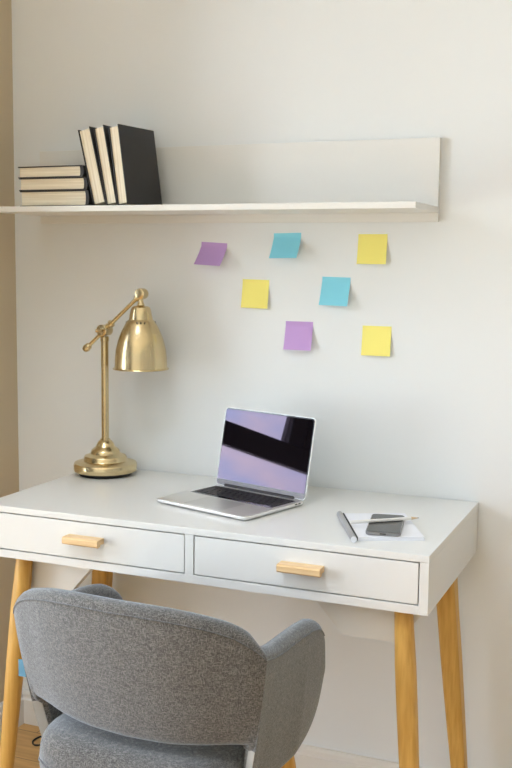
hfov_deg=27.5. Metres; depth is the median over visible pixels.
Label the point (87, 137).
book
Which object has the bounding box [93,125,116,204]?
book
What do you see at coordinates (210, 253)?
sticky note
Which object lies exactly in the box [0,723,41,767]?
floor
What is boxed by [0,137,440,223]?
wall shelf
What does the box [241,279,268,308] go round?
sticky note
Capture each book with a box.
[18,165,86,177]
[19,177,89,190]
[20,190,92,205]
[78,126,105,204]
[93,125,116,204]
[108,124,161,204]
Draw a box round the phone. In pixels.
[366,514,404,536]
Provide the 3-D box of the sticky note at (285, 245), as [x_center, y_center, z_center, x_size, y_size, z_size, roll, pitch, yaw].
[0.069,-0.328,2.481,0.070,0.060,0.033,2,7,22]
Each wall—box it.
[0,0,18,702]
[11,0,511,767]
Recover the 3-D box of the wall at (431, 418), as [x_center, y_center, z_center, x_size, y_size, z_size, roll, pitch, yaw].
[0.819,-0.517,2.241,5.680,3.100,0.140,3,7,22]
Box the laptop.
[157,408,315,519]
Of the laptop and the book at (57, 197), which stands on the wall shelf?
the book at (57, 197)
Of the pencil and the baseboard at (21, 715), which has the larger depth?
the baseboard at (21, 715)
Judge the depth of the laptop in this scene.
2.39 m
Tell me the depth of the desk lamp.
2.57 m
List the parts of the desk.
leg, handle, drawer, leg, panel, handle, drawer, leg, panel, leg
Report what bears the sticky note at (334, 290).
attached to the wall at (431, 418)
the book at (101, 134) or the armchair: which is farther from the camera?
the book at (101, 134)
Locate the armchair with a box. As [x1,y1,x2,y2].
[13,584,324,767]
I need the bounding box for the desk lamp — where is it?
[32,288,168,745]
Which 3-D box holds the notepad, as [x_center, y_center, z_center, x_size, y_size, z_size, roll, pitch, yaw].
[0.251,0.289,2.130,0.148,0.013,0.210,0,7,-3]
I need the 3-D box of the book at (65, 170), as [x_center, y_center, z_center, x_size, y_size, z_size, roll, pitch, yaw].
[-0.459,-0.514,2.569,0.186,0.028,0.160,3,7,23]
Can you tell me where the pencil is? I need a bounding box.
[350,517,417,523]
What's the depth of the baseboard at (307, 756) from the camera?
2.58 m
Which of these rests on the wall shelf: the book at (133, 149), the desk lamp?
the book at (133, 149)
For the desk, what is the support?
on the floor
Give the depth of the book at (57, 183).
2.50 m
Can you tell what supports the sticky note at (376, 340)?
attached to the wall at (431, 418)
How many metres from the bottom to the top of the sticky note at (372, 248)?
0.069 m
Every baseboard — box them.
[0,694,23,738]
[22,689,422,767]
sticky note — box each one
[194,242,226,265]
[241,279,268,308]
[269,233,300,257]
[283,321,312,350]
[319,277,350,305]
[357,234,387,263]
[361,326,391,356]
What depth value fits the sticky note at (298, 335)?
2.50 m
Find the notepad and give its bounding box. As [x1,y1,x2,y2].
[337,511,424,542]
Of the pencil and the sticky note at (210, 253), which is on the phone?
the pencil
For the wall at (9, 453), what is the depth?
2.78 m
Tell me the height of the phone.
0.008 m
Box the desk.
[0,469,477,767]

